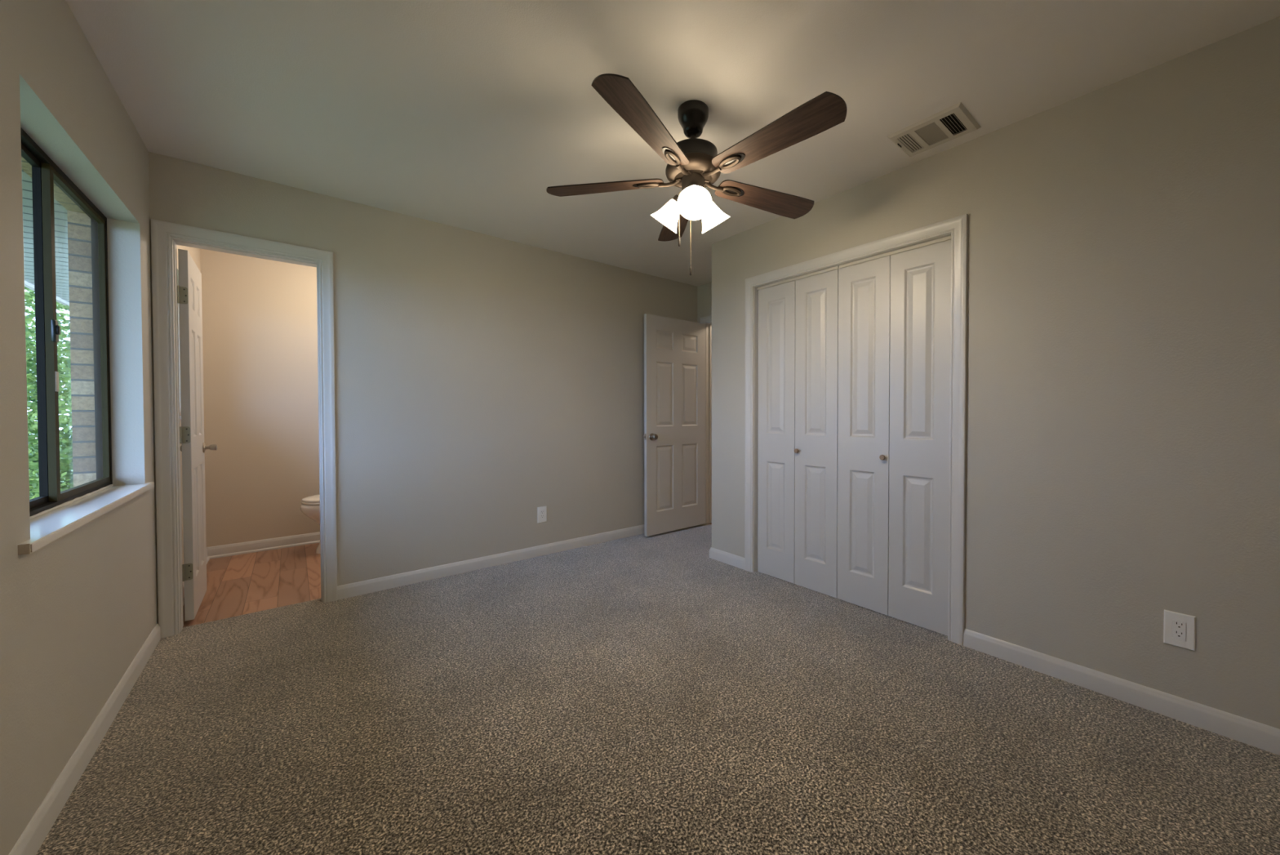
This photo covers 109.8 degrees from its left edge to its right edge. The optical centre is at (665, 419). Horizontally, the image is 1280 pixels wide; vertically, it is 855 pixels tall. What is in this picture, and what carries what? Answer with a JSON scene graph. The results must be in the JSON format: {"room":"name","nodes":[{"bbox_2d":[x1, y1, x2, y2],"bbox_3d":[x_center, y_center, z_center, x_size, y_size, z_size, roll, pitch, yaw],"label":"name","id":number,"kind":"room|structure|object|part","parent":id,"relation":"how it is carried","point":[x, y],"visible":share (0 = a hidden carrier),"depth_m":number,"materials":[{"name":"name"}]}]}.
{"room":"empty bedroom","nodes":[
{"label":"empty bedroom","id":0,"kind":"room"},
{"bbox_2d":[0,0,200,854],"bbox_3d":[-1.886,-0.104,1.328,0.135,2.490,5.795,-1,1,-40],"label":"wall","id":1,"kind":"structure","parent":0,"point":[77,610],"depth_m":1.40,"materials":[{"name":"grey paint"}]},
{"bbox_2d":[20,127,113,519],"bbox_3d":[-2.147,-0.295,1.567,0.054,1.212,1.203,-1,1,-40],"label":"window","id":2,"kind":"structure","parent":1,"relation":"in","point":[45,172],"depth_m":1.57,"materials":[{"name":"brown metal"}]},
{"bbox_3d":[-1.979,-0.294,1.339,0.018,1.168,0.598,-1,1,-40],"label":"fixed sash","id":3,"kind":"part","parent":2,"relation":"part of","materials":[{"name":"brown metal"}]},
{"bbox_3d":[-2.325,-0.300,1.787,0.018,1.168,0.598,-1,1,-40],"label":"sliding sash","id":4,"kind":"part","parent":2,"relation":"part of","materials":[{"name":"brown metal"}]},
{"bbox_2d":[8,622,160,854],"bbox_3d":[-1.295,1.088,0.753,0.013,0.082,3.930,-1,1,-40],"label":"baseboard","id":5,"kind":"structure","parent":1,"relation":"attached to","point":[33,835],"depth_m":1.41,"materials":[{"name":"grey paint"}]},
{"bbox_2d":[17,481,154,555],"bbox_3d":[-2.098,0.322,1.607,0.155,0.026,1.335,-1,1,-40],"label":"window sill","id":6,"kind":"structure","parent":1,"relation":"attached to","point":[47,527],"depth_m":1.49,"materials":[{"name":"white paint"}]},
{"bbox_2d":[182,531,319,605],"bbox_3d":[-2.555,1.052,3.471,1.550,0.092,1.470,-1,1,-40],"label":"baseboard","id":7,"kind":"structure","parent":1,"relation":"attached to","point":[235,548],"depth_m":3.73,"materials":[{"name":"grey paint"}]},
{"bbox_2d":[200,248,319,546],"bbox_3d":[-3.020,-0.146,4.088,1.650,2.490,0.100,-1,1,-40],"label":"wall","id":8,"kind":"structure","parent":0,"point":[260,316],"depth_m":3.73,"materials":[{"name":"beige paint"}]},
{"bbox_2d":[148,151,697,623],"bbox_3d":[-1.113,-0.140,3.544,3.888,2.490,0.115,-1,1,-40],"label":"wall","id":9,"kind":"structure","parent":0,"point":[482,382],"depth_m":3.18,"materials":[{"name":"grey paint"}]},
{"bbox_2d":[177,248,217,621],"bbox_3d":[-2.745,0.087,2.614,0.157,1.992,0.547,-1,1,-40],"label":"door","id":10,"kind":"structure","parent":9,"relation":"in","point":[193,447],"depth_m":2.46,"materials":[{"name":"grey paint"}]},
{"bbox_3d":[-2.848,0.175,2.814,0.061,0.064,0.064,-1,1,-40],"label":"knob","id":11,"kind":"part","parent":10,"relation":"part of","materials":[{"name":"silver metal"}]},
{"bbox_2d":[151,218,337,638],"bbox_3d":[-2.317,0.051,2.534,0.731,2.104,0.134,-1,1,-40],"label":"door frame","id":12,"kind":"structure","parent":9,"relation":"attached to","point":[162,232],"depth_m":2.33,"materials":[{"name":"grey paint"}]},
{"bbox_2d":[337,524,644,599],"bbox_3d":[-0.829,1.041,3.713,3.042,0.082,0.013,-1,1,-40],"label":"baseboard","id":13,"kind":"structure","parent":9,"relation":"attached to","point":[355,588],"depth_m":3.25,"materials":[{"name":"grey paint"}]},
{"bbox_2d":[537,506,546,522],"bbox_3d":[-0.982,0.758,3.586,0.077,0.125,0.007,-1,1,-40],"label":"wall outlet","id":14,"kind":"object","parent":9,"relation":"attached to","point":[541,511],"visible":1,"depth_m":3.58,"materials":[{"name":"white plastic"}]},
{"bbox_2d":[540,510,544,518],"bbox_3d":[-0.981,0.758,3.585,0.033,0.066,0.004,-1,1,-40],"label":"receptacle","id":15,"kind":"object","parent":14,"relation":"attached to","point":[542,512],"depth_m":3.58,"materials":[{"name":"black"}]},
{"bbox_2d":[35,523,1279,854],"bbox_3d":[-0.372,1.134,2.604,3.798,0.070,5.595,-1,1,-40],"label":"floor","id":16,"kind":"structure","parent":0,"point":[641,694],"depth_m":1.58,"materials":[{"name":"carpet"}]},
{"bbox_2d":[300,493,320,553],"bbox_3d":[-2.663,0.690,3.850,0.722,0.805,0.456,-1,1,-40],"label":"toilet","id":17,"kind":"object","parent":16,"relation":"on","point":[310,505],"visible":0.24,"depth_m":3.59,"materials":[{"name":"white ceramic"}]},
{"bbox_3d":[-2.757,0.669,3.772,0.462,0.018,0.368,-1,1,-40],"label":"seat","id":18,"kind":"part","parent":17,"relation":"part of","materials":[{"name":"white plastic"}]},
{"bbox_3d":[-2.754,0.644,3.774,0.465,0.026,0.368,-1,1,-40],"label":"lid","id":19,"kind":"part","parent":17,"relation":"part of","materials":[{"name":"white plastic"}]},
{"bbox_2d":[65,0,1279,286],"bbox_3d":[0.054,-1.407,2.921,5.185,0.120,5.795,-1,1,-40],"label":"ceiling","id":20,"kind":"structure","parent":0,"point":[464,114],"depth_m":1.77,"materials":[{"name":"white paint"}]},
{"bbox_2d":[546,73,847,275],"bbox_3d":[0.158,-0.985,1.920,1.266,0.692,1.242,-1,1,-40],"label":"ceiling fan","id":21,"kind":"object","parent":20,"relation":"hanging from","point":[695,164],"visible":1,"depth_m":1.83,"materials":[{"name":"brown wood"}]},
{"bbox_3d":[-0.271,-1.034,2.006,0.534,0.006,0.139,0,12,9],"label":"blade","id":22,"kind":"part","parent":21,"relation":"part of","materials":[{"name":"brown wood"}]},
{"bbox_3d":[-0.062,-1.035,1.589,0.139,0.006,0.534,13,6,27],"label":"blade","id":23,"kind":"part","parent":21,"relation":"part of","materials":[{"name":"brown wood"}]},
{"bbox_3d":[-0.084,-1.030,1.976,0.120,0.003,0.054,0,12,9],"label":"iron plate","id":24,"kind":"part","parent":21,"relation":"part of","materials":[{"name":"brown metal"}]},
{"bbox_3d":[0.002,-0.902,2.010,0.135,0.140,0.138,-1,1,-40],"label":"lamp shade","id":25,"kind":"part","parent":21,"relation":"part of","materials":[{"name":"white glass"}]},
{"bbox_3d":[0.025,-1.030,1.758,0.054,0.003,0.120,13,6,27],"label":"iron plate","id":26,"kind":"part","parent":21,"relation":"part of","materials":[{"name":"brown metal"}]},
{"bbox_3d":[0.061,-1.034,2.334,0.139,0.006,0.534,-12,2,-8],"label":"blade","id":27,"kind":"part","parent":21,"relation":"part of","materials":[{"name":"brown wood"}]},
{"bbox_3d":[0.120,-1.063,1.941,0.238,0.058,0.238,-1,1,-40],"label":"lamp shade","id":28,"kind":"part","parent":21,"relation":"part of","materials":[{"name":"brown metal"}]},
{"bbox_3d":[0.117,-0.910,1.836,0.059,0.072,0.062,-1,1,-40],"label":"bulb","id":29,"kind":"part","parent":21,"relation":"part of","materials":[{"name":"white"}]},
{"bbox_3d":[0.115,-0.891,1.809,0.130,0.140,0.133,-1,1,-40],"label":"lamp shade","id":30,"kind":"part","parent":21,"relation":"part of","materials":[{"name":"white glass"}]},
{"bbox_3d":[0.225,-0.895,2.001,0.129,0.139,0.128,0,1,15],"label":"lamp shade","id":31,"kind":"part","parent":21,"relation":"part of","materials":[{"name":"white glass"}]},
{"bbox_3d":[0.265,-1.030,1.793,0.120,0.003,0.054,0,-12,45],"label":"iron plate","id":32,"kind":"part","parent":21,"relation":"part of","materials":[{"name":"brown metal"}]},
{"bbox_3d":[0.306,-1.030,2.033,0.120,0.003,0.054,0,-12,-27],"label":"iron plate","id":33,"kind":"part","parent":21,"relation":"part of","materials":[{"name":"brown metal"}]},
{"bbox_3d":[0.475,-1.034,2.119,0.534,0.006,0.139,0,-12,-27],"label":"blade","id":34,"kind":"part","parent":21,"relation":"part of","materials":[{"name":"brown wood"}]},
{"bbox_3d":[0.399,-1.035,1.659,0.534,0.006,0.139,0,-12,45],"label":"blade","id":35,"kind":"part","parent":21,"relation":"part of","materials":[{"name":"brown wood"}]},
{"bbox_2d":[886,102,981,156],"bbox_3d":[1.244,-1.327,2.089,0.264,0.016,0.308,-1,1,-40],"label":"ceiling vent","id":36,"kind":"object","parent":20,"relation":"in","point":[942,125],"visible":1,"depth_m":2.07,"materials":[{"name":"white metal"}]},
{"bbox_2d":[697,282,711,323],"bbox_3d":[1.671,-0.138,3.150,0.110,2.490,4.050,-1,1,-40],"label":"wall","id":37,"kind":"structure","parent":0,"point":[704,291],"depth_m":4.58,"materials":[{"name":"grey paint"}]},
{"bbox_2d":[643,313,706,536],"bbox_3d":[0.108,0.051,4.291,0.770,2.002,0.170,-1,1,-40],"label":"door","id":38,"kind":"structure","parent":37,"relation":"in","point":[674,436],"depth_m":4.25,"materials":[{"name":"grey paint"}]},
{"bbox_3d":[-0.100,0.158,4.053,0.064,0.064,0.068,-1,1,-40],"label":"knob","id":39,"kind":"part","parent":38,"relation":"part of","materials":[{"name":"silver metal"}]},
{"bbox_2d":[700,315,711,523],"bbox_3d":[0.677,0.017,4.334,0.128,2.107,0.852,-1,1,-40],"label":"door frame","id":40,"kind":"structure","parent":37,"relation":"attached to","point":[708,326],"depth_m":4.60,"materials":[{"name":"grey paint"}]},
{"bbox_2d":[711,16,1279,728],"bbox_3d":[1.405,-0.124,2.334,0.110,2.490,3.134,-1,1,-40],"label":"wall","id":41,"kind":"structure","parent":0,"point":[1122,420],"depth_m":1.78,"materials":[{"name":"grey paint"}]},
{"bbox_2d":[757,269,838,597],"bbox_3d":[0.852,0.089,2.956,0.056,1.993,0.601,-1,1,-40],"label":"door","id":42,"kind":"structure","parent":41,"relation":"in","point":[798,319],"depth_m":2.92,"materials":[{"name":"grey paint"}]},
{"bbox_2d":[757,266,839,289],"bbox_3d":[0.859,-0.921,2.959,0.028,0.017,0.611,-1,1,-40],"label":"door track","id":43,"kind":"object","parent":41,"relation":"attached to","point":[835,268],"visible":0.77,"depth_m":2.92,"materials":[{"name":"beige paint"}]},
{"bbox_2d":[744,213,968,645],"bbox_3d":[1.058,0.049,2.741,0.129,2.090,1.372,-1,1,-40],"label":"door frame","id":44,"kind":"structure","parent":41,"relation":"attached to","point":[957,226],"depth_m":2.24,"materials":[{"name":"grey paint"}]},
{"bbox_2d":[836,240,951,635],"bbox_3d":[1.238,0.096,2.491,0.056,1.993,0.602,-1,1,-40],"label":"door","id":45,"kind":"structure","parent":41,"relation":"in","point":[894,310],"depth_m":2.46,"materials":[{"name":"grey paint"}]},
{"bbox_3d":[1.211,0.211,2.503,0.026,0.030,0.030,-1,1,-40],"label":"knob","id":46,"kind":"part","parent":45,"relation":"part of","materials":[{"name":"silver metal"}]},
{"bbox_2d":[839,235,951,268],"bbox_3d":[1.252,-0.914,2.486,0.028,0.017,0.605,-1,1,-40],"label":"door track","id":47,"kind":"object","parent":41,"relation":"attached to","point":[948,237],"visible":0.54,"depth_m":2.45,"materials":[{"name":"beige paint"}]},
{"bbox_2d":[963,627,1279,755],"bbox_3d":[1.877,1.069,1.690,0.013,0.082,1.314,-1,1,-40],"label":"baseboard","id":48,"kind":"structure","parent":41,"relation":"attached to","point":[1254,733],"depth_m":1.74,"materials":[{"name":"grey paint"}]},
{"bbox_2d":[1163,608,1195,650],"bbox_3d":[1.900,0.778,1.662,0.008,0.125,0.077,-1,1,-40],"label":"wall outlet","id":49,"kind":"object","parent":41,"relation":"attached to","point":[1179,628],"visible":1,"depth_m":1.66,"materials":[{"name":"white plastic"}]},
{"bbox_2d":[1172,619,1186,640],"bbox_3d":[1.899,0.778,1.661,0.004,0.066,0.033,-1,1,-40],"label":"receptacle","id":50,"kind":"object","parent":49,"relation":"attached to","point":[1179,626],"depth_m":1.66,"materials":[{"name":"white plastic"}]},
{"bbox_3d":[0.718,-0.145,3.728,0.616,2.490,0.110,-1,1,-40],"label":"wall","id":51,"kind":"structure","parent":0,"visible":0},
{"bbox_2d":[709,546,744,569],"bbox_3d":[0.744,1.040,3.621,0.739,0.082,0.361,-1,1,-40],"label":"baseboard","id":52,"kind":"structure","parent":51,"relation":"attached to","point":[730,558],"depth_m":3.38,"materials":[{"name":"grey paint"}]},
{"bbox_3d":[-3.615,-1.948,3.638,2.800,1.130,14.500,-1,1,-40],"label":"roof","id":53,"kind":"structure","parent":0,"visible":0},
{"bbox_2d":[24,280,69,306],"bbox_3d":[-4.691,-1.283,2.753,0.040,0.190,14.500,-1,1,-40],"label":"fascia","id":54,"kind":"object","parent":53,"relation":"attached to","point":[28,285],"depth_m":4.56,"materials":[{"name":"beige paint"}]},
{"label":"outside","id":55,"kind":"structure","parent":0,"visible":0},
{"bbox_3d":[-21.225,1.749,-6.721,39.792,0.050,70.000,-1,1,-40],"label":"lawn","id":56,"kind":"structure","parent":55,"visible":0},
{"bbox_2d":[24,286,73,499],"bbox_3d":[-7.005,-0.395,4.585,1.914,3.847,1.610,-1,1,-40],"label":"tree","id":57,"kind":"object","parent":56,"relation":"on","point":[28,296],"visible":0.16,"depth_m":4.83,"materials":[{"name":"green plant"}]},
{"bbox_2d":[25,303,72,493],"bbox_3d":[-9.530,-0.901,7.708,2.915,4.772,2.103,-1,1,-40],"label":"tree","id":58,"kind":"object","parent":56,"relation":"on","point":[60,309],"visible":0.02,"depth_m":7.21,"materials":[{"name":"green plant"}]},
{"bbox_2d":[21,155,96,487],"bbox_3d":[-1.535,0.195,0.746,0.071,2.770,7.345,-1,1,-40],"label":"wall","id":59,"kind":"structure","parent":56,"relation":"on","point":[79,236],"depth_m":1.99,"materials":[{"name":"beige brick"}]},
{"bbox_2d":[21,168,69,302],"bbox_3d":[-4.236,-1.237,3.132,1.143,0.025,14.500,-1,1,-40],"label":"soffit","id":60,"kind":"structure","parent":59,"relation":"attached to","point":[60,211],"depth_m":3.09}
]}

